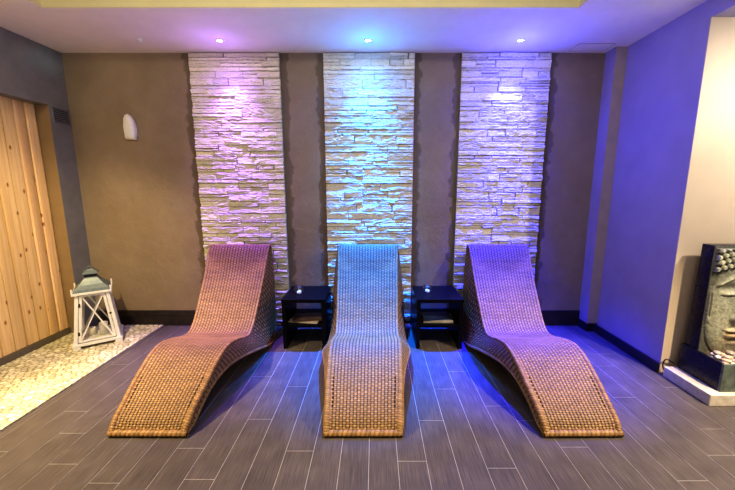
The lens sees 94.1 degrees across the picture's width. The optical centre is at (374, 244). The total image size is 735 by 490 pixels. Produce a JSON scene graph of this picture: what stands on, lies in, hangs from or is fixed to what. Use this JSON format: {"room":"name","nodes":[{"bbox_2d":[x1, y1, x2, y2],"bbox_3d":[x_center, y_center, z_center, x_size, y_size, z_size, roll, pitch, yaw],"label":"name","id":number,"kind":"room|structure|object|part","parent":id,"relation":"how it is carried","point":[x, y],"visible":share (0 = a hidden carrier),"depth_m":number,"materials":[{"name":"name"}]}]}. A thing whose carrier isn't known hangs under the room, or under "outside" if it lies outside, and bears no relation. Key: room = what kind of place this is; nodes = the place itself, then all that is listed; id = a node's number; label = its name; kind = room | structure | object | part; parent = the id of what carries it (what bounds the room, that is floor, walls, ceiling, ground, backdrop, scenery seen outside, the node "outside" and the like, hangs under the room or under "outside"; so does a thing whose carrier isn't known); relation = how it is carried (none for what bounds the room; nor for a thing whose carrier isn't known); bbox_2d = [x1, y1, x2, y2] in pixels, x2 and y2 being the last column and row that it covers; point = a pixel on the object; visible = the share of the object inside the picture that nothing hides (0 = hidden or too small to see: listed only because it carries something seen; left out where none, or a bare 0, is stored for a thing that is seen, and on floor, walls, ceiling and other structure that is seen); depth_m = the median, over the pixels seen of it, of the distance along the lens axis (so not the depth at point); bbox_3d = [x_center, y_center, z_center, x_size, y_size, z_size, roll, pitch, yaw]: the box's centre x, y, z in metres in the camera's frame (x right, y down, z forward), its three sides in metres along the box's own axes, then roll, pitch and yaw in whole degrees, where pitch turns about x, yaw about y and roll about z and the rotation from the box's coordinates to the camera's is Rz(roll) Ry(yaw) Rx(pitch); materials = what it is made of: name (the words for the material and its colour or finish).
{"room":"spa","nodes":[
{"label":"spa","id":0,"kind":"room"},
{"bbox_2d":[0,96,68,357],"bbox_3d":[-3.190,0.171,0.877,0.020,2.225,5.067,0,9,0],"label":"wall","id":1,"kind":"structure","parent":0,"point":[32,303],"depth_m":3.10,"materials":[{"name":"brown wood"}]},
{"bbox_2d":[0,27,47,104],"bbox_3d":[-3.170,-1.167,0.705,0.220,0.530,4.975,0,9,0],"label":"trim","id":2,"kind":"structure","parent":1,"relation":"attached to","point":[21,68],"depth_m":2.96,"materials":[{"name":"grey paint"}]},
{"bbox_2d":[61,53,605,309],"bbox_3d":[-0.390,-0.629,3.621,5.780,3.150,0.150,0,9,0],"label":"wall","id":3,"kind":"structure","parent":0,"point":[141,203],"depth_m":3.53,"materials":[{"name":"brown paint"}]},
{"bbox_2d":[34,105,73,332],"bbox_3d":[-3.171,-0.213,3.500,0.217,2.270,0.225,0,9,0],"label":"trim","id":4,"kind":"structure","parent":3,"relation":"attached to","point":[41,111],"depth_m":3.36,"materials":[{"name":"beige paint"}]},
{"bbox_2d":[39,44,97,327],"bbox_3d":[-3.062,-0.475,3.457,0.003,2.800,0.225,0,9,0],"label":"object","id":5,"kind":"structure","parent":3,"relation":"attached to","point":[52,63],"depth_m":3.40,"materials":[{"name":"grey paint"}]},
{"bbox_2d":[51,106,70,125],"bbox_3d":[-3.054,-1.255,3.331,0.013,0.150,0.190,0,9,0],"label":"air vent","id":6,"kind":"object","parent":5,"relation":"in","point":[59,115],"visible":1,"depth_m":3.33,"materials":[{"name":"black metal"}]},
{"bbox_2d":[123,114,136,139],"bbox_3d":[-2.461,-1.183,3.426,0.114,0.252,0.052,0,9,0],"label":"wall sconce","id":7,"kind":"object","parent":3,"relation":"attached to","point":[129,125],"visible":1,"depth_m":3.41,"materials":[{"name":"white glass"}]},
{"bbox_2d":[188,53,289,324],"bbox_3d":[-1.371,-0.487,3.543,0.887,2.795,0.047,0,9,0],"label":"stone panel","id":8,"kind":"object","parent":3,"relation":"attached to","point":[237,115],"visible":0.78,"depth_m":3.46,"materials":[{"name":"white stone"}]},
{"bbox_2d":[96,310,579,325],"bbox_3d":[-0.406,0.804,3.775,5.309,0.172,0.018,0,9,0],"label":"baseboard","id":9,"kind":"structure","parent":3,"relation":"attached to","point":[127,317],"depth_m":3.77,"materials":[{"name":"black wood"}]},
{"bbox_2d":[323,52,414,325],"bbox_3d":[-0.056,-0.486,3.541,0.895,2.795,0.052,0,9,0],"label":"stone panel","id":10,"kind":"object","parent":3,"relation":"attached to","point":[369,97],"visible":0.7,"depth_m":3.46,"materials":[{"name":"white stone"}]},
{"bbox_2d":[453,52,551,297],"bbox_3d":[1.285,-0.486,3.542,0.874,2.795,0.050,0,9,0],"label":"stone panel","id":11,"kind":"object","parent":3,"relation":"attached to","point":[504,96],"visible":0.7,"depth_m":3.46,"materials":[{"name":"white stone"}]},
{"bbox_2d":[0,0,706,52],"bbox_3d":[0.310,-1.619,0.744,7.180,0.350,5.200,0,9,0],"label":"ceiling","id":12,"kind":"structure","parent":0,"point":[623,23],"depth_m":2.76,"materials":[{"name":"white paint"}]},
{"bbox_2d":[569,43,615,50],"bbox_3d":[2.030,-1.848,3.200,0.336,0.006,0.166,0,9,0],"label":"access hatch","id":13,"kind":"object","parent":12,"relation":"attached to","point":[581,46],"visible":1,"depth_m":3.17,"materials":[{"name":"white paint"}]},
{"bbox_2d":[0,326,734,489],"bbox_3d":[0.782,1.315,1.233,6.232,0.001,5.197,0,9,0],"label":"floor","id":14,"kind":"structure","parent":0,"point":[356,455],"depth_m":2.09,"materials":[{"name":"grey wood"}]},
{"bbox_2d":[107,244,275,436],"bbox_3d":[-1.382,0.581,2.801,0.778,0.934,1.634,0,9,0],"label":"lounger","id":15,"kind":"object","parent":14,"relation":"on","point":[234,319],"visible":1,"depth_m":2.64,"materials":[{"name":"brown wicker"}]},
{"bbox_3d":[-1.386,1.150,2.090,0.480,0.044,0.044,0,9,0],"label":"foot rail","id":16,"kind":"part","parent":15,"relation":"part of","materials":[{"name":"wicker"}]},
{"bbox_3d":[-1.065,0.591,2.805,0.108,0.905,1.605,0,9,3],"label":"panel","id":17,"kind":"part","parent":15,"relation":"part of","materials":[{"name":"wicker"}]},
{"bbox_3d":[-1.378,0.010,3.499,0.624,0.037,0.037,0,9,0],"label":"rail","id":18,"kind":"part","parent":15,"relation":"part of","materials":[{"name":"wicker"}]},
{"bbox_2d":[281,286,330,348],"bbox_3d":[-0.664,0.706,3.410,0.408,0.485,0.444,0,9,0],"label":"side table","id":19,"kind":"object","parent":14,"relation":"on","point":[311,294],"visible":0.84,"depth_m":3.27,"materials":[{"name":"black laminate"}]},
{"bbox_2d":[288,316,318,323],"bbox_3d":[-0.668,0.715,3.338,0.285,0.012,0.216,1,10,8],"label":"magazine","id":20,"kind":"object","parent":19,"relation":"on","point":[291,319],"visible":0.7,"depth_m":3.24,"materials":[{"name":"beige paper"}]},
{"bbox_2d":[292,312,321,321],"bbox_3d":[-0.655,0.704,3.341,0.275,0.008,0.206,-1,10,-7],"label":"magazine","id":21,"kind":"object","parent":20,"relation":"on","point":[298,317],"visible":0.86,"depth_m":3.32,"materials":[{"name":"brown paper"}]},
{"bbox_2d":[287,309,321,326],"bbox_3d":[-0.664,0.721,3.416,0.332,0.025,0.418,0,9,0],"label":"shelf","id":22,"kind":"object","parent":19,"relation":"attached to","point":[289,324],"depth_m":3.25,"materials":[{"name":"black laminate"}]},
{"bbox_2d":[322,244,410,436],"bbox_3d":[-0.072,0.581,2.801,0.778,0.934,1.634,0,9,0],"label":"lounger","id":23,"kind":"object","parent":14,"relation":"on","point":[366,353],"visible":1,"depth_m":2.58,"materials":[{"name":"brown wicker"}]},
{"bbox_3d":[-0.389,0.591,2.807,0.108,0.905,1.605,0,9,-2],"label":"panel","id":24,"kind":"part","parent":23,"relation":"part of","materials":[{"name":"wicker"}]},
{"bbox_3d":[-0.072,1.150,2.090,0.480,0.044,0.044,0,9,0],"label":"foot rail","id":25,"kind":"part","parent":23,"relation":"part of","materials":[{"name":"wicker"}]},
{"bbox_3d":[-0.072,0.010,3.499,0.624,0.037,0.037,0,9,0],"label":"rail","id":26,"kind":"part","parent":23,"relation":"part of","materials":[{"name":"wicker"}]},
{"bbox_3d":[0.245,0.591,2.807,0.108,0.905,1.605,0,9,2],"label":"panel","id":27,"kind":"part","parent":23,"relation":"part of","materials":[{"name":"wicker"}]},
{"bbox_2d":[411,286,463,348],"bbox_3d":[0.604,0.706,3.410,0.438,0.485,0.444,0,9,0],"label":"side table","id":28,"kind":"object","parent":14,"relation":"on","point":[437,294],"visible":0.94,"depth_m":3.27,"materials":[{"name":"black laminate"}]},
{"bbox_2d":[421,315,452,322],"bbox_3d":[0.600,0.715,3.338,0.280,0.012,0.211,0,9,0],"label":"magazine","id":29,"kind":"object","parent":28,"relation":"on","point":[421,315],"visible":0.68,"depth_m":3.23,"materials":[{"name":"beige paper"}]},
{"bbox_2d":[424,313,452,321],"bbox_3d":[0.612,0.703,3.341,0.275,0.009,0.206,1,10,6],"label":"magazine","id":30,"kind":"object","parent":29,"relation":"on","point":[449,313],"visible":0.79,"depth_m":3.24,"materials":[{"name":"beige paper"}]},
{"bbox_2d":[421,312,452,320],"bbox_3d":[0.600,0.694,3.344,0.270,0.008,0.201,-1,9,-5],"label":"magazine","id":31,"kind":"object","parent":30,"relation":"on","point":[428,316],"visible":0.95,"depth_m":3.32,"materials":[{"name":"black paper"}]},
{"bbox_2d":[420,309,458,326],"bbox_3d":[0.604,0.721,3.416,0.362,0.025,0.418,0,9,0],"label":"shelf","id":32,"kind":"object","parent":28,"relation":"attached to","point":[455,323],"depth_m":3.25,"materials":[{"name":"black laminate"}]},
{"bbox_2d":[462,244,623,437],"bbox_3d":[1.261,0.581,2.801,0.778,0.934,1.634,0,9,0],"label":"lounger","id":33,"kind":"object","parent":14,"relation":"on","point":[565,396],"visible":0.99,"depth_m":2.62,"materials":[{"name":"brown wicker"}]},
{"bbox_3d":[1.255,0.010,3.499,0.624,0.037,0.037,0,9,0],"label":"rail","id":34,"kind":"part","parent":33,"relation":"part of","materials":[{"name":"wicker"}]},
{"bbox_3d":[0.956,0.591,2.806,0.156,0.906,1.603,0,9,0],"label":"panel","id":35,"kind":"part","parent":33,"relation":"part of","materials":[{"name":"wicker"}]},
{"bbox_3d":[1.268,1.150,2.090,0.480,0.044,0.044,0,9,0],"label":"foot rail","id":36,"kind":"part","parent":33,"relation":"part of","materials":[{"name":"wicker"}]},
{"bbox_2d":[662,359,674,369],"bbox_3d":[2.424,0.987,2.773,0.193,0.138,0.012,0,9,0],"label":"power cable","id":37,"kind":"object","parent":14,"relation":"on","point":[664,359],"visible":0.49,"depth_m":2.76,"materials":[{"name":"black plastic"}]},
{"bbox_2d":[663,244,734,405],"bbox_3d":[2.655,0.553,2.485,0.660,1.092,0.390,0,9,0],"label":"fountain","id":38,"kind":"object","parent":14,"relation":"on","point":[711,324],"visible":0.87,"depth_m":2.51,"materials":[{"name":"stone"}]},
{"bbox_2d":[678,343,724,389],"bbox_3d":[2.655,0.902,2.561,0.470,0.206,0.324,0,9,0],"label":"basin","id":39,"kind":"object","parent":38,"relation":"in","point":[694,361],"depth_m":2.55,"materials":[{"name":"black stone"}]},
{"label":"pebble","id":40,"kind":"object","parent":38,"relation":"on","visible":0},
{"bbox_2d":[720,358,731,362],"bbox_3d":[2.499,0.823,2.432,0.051,0.032,0.047,2,10,11],"label":"pebble","id":41,"kind":"object","parent":40,"relation":"on","point":[721,359],"visible":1,"depth_m":2.42,"materials":[{"name":"beige stone"}]},
{"label":"pebble","id":42,"kind":"object","parent":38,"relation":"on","visible":0},
{"label":"pebble","id":43,"kind":"object","parent":42,"relation":"on","visible":0},
{"bbox_2d":[713,350,721,354],"bbox_3d":[2.515,0.791,2.511,0.051,0.030,0.052,6,11,31],"label":"pebble","id":44,"kind":"object","parent":43,"relation":"on","point":[716,352],"visible":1,"depth_m":2.50,"materials":[{"name":"white stone"}]},
{"label":"pebble","id":45,"kind":"object","parent":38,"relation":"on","visible":0},
{"bbox_2d":[714,355,722,359],"bbox_3d":[2.491,0.815,2.484,0.049,0.032,0.048,2,10,12],"label":"pebble","id":46,"kind":"object","parent":45,"relation":"on","point":[718,357],"visible":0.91,"depth_m":2.47,"materials":[{"name":"white stone"}]},
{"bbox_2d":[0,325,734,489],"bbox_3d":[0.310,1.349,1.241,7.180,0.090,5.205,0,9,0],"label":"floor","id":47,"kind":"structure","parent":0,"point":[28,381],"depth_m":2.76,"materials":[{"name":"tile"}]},
{"bbox_2d":[70,266,122,350],"bbox_3d":[-2.757,0.572,3.365,0.379,0.753,0.379,-7,12,-35],"label":"lantern","id":48,"kind":"object","parent":47,"relation":"on","point":[92,284],"visible":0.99,"depth_m":3.29,"materials":[{"name":"white paint"}]},
{"bbox_3d":[-2.788,0.701,3.190,0.038,0.469,0.109,1,10,9],"label":"post","id":49,"kind":"part","parent":48,"relation":"part of","materials":[{"name":"white paint"}]},
{"bbox_3d":[-2.870,0.681,3.299,0.069,0.436,0.285,-7,12,-35],"label":"frame","id":50,"kind":"part","parent":48,"relation":"part of","materials":[{"name":"white paint"}]},
{"bbox_3d":[-2.757,0.411,3.338,0.300,0.066,0.300,-7,12,-35],"label":"frame","id":51,"kind":"part","parent":48,"relation":"part of","materials":[{"name":"white paint"}]},
{"bbox_2d":[87,326,96,335],"bbox_3d":[-2.819,0.854,3.404,0.072,0.079,0.072,0,9,0],"label":"pillar candle","id":52,"kind":"object","parent":48,"relation":"in","point":[91,331],"visible":0.91,"depth_m":3.38,"materials":[{"name":"white wax"}]},
{"bbox_3d":[-2.674,0.686,3.269,0.284,0.436,0.069,-7,12,-35],"label":"door","id":53,"kind":"part","parent":48,"relation":"part of","materials":[{"name":"white paint"}]},
{"bbox_3d":[-2.840,0.649,3.493,0.286,0.438,0.069,-7,12,-35],"label":"frame","id":54,"kind":"part","parent":48,"relation":"part of","materials":[{"name":"white paint"}]},
{"bbox_2d":[99,321,108,334],"bbox_3d":[-2.709,0.826,3.417,0.072,0.129,0.072,0,9,0],"label":"pillar candle","id":55,"kind":"object","parent":48,"relation":"in","point":[103,329],"visible":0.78,"depth_m":3.39,"materials":[{"name":"white wax"}]},
{"bbox_3d":[-2.563,0.674,3.351,0.109,0.469,0.038,1,10,9],"label":"post","id":56,"kind":"part","parent":48,"relation":"part of","materials":[{"name":"white paint"}]},
{"bbox_3d":[-2.643,0.654,3.462,0.069,0.438,0.285,-7,12,-35],"label":"frame","id":57,"kind":"part","parent":48,"relation":"part of","materials":[{"name":"white paint"}]},
{"bbox_2d":[597,0,734,372],"bbox_3d":[2.416,-0.387,3.079,0.168,2.850,0.998,0,9,0],"label":"wall","id":58,"kind":"structure","parent":0,"point":[664,69],"depth_m":2.90,"materials":[{"name":"purple paint"}]},
{"bbox_2d":[579,47,627,322],"bbox_3d":[2.308,-0.481,3.492,0.115,2.800,0.153,0,9,0],"label":"pillar","id":59,"kind":"structure","parent":58,"relation":"attached to","point":[615,59],"depth_m":3.43,"materials":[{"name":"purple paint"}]},
{"bbox_2d":[577,318,659,372],"bbox_3d":[2.292,0.929,3.289,0.115,0.085,0.976,0,9,0],"label":"baseboard","id":60,"kind":"structure","parent":58,"relation":"attached to","point":[638,355],"depth_m":3.21,"materials":[{"name":"black wood"}]},
{"bbox_2d":[711,0,734,16],"bbox_3d":[2.406,-1.301,0.291,0.148,0.130,4.202,0,9,0],"label":"trim","id":61,"kind":"structure","parent":58,"relation":"attached to","point":[720,8],"depth_m":2.31,"materials":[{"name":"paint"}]},
{"bbox_2d":[659,17,734,372],"bbox_3d":[3.116,-0.277,2.664,1.568,2.770,0.153,0,9,0],"label":"wall","id":62,"kind":"structure","parent":0,"point":[708,212],"depth_m":2.56,"materials":[{"name":"beige paint"}]},
{"bbox_3d":[-3.240,0.224,0.937,0.080,2.350,4.975,0,9,0],"label":"wall","id":63,"kind":"structure","parent":0,"visible":0},
{"bbox_2d":[0,327,70,366],"bbox_3d":[-3.185,1.298,1.116,0.030,0.072,4.974,0,9,0],"label":"baseboard","id":64,"kind":"structure","parent":63,"relation":"attached to","point":[8,358],"depth_m":3.17,"materials":[{"name":"brown wood"}]},
{"label":"pebble","id":65,"kind":"object","parent":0,"visible":0},
{"label":"pebble","id":66,"kind":"object","parent":65,"relation":"on","visible":0},
{"bbox_2d":[725,350,734,354],"bbox_3d":[2.611,0.791,2.512,0.052,0.029,0.054,-2,10,-12],"label":"pebble","id":67,"kind":"object","parent":66,"relation":"on","point":[729,352],"visible":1,"depth_m":2.50,"materials":[{"name":"beige stone"}]}
]}

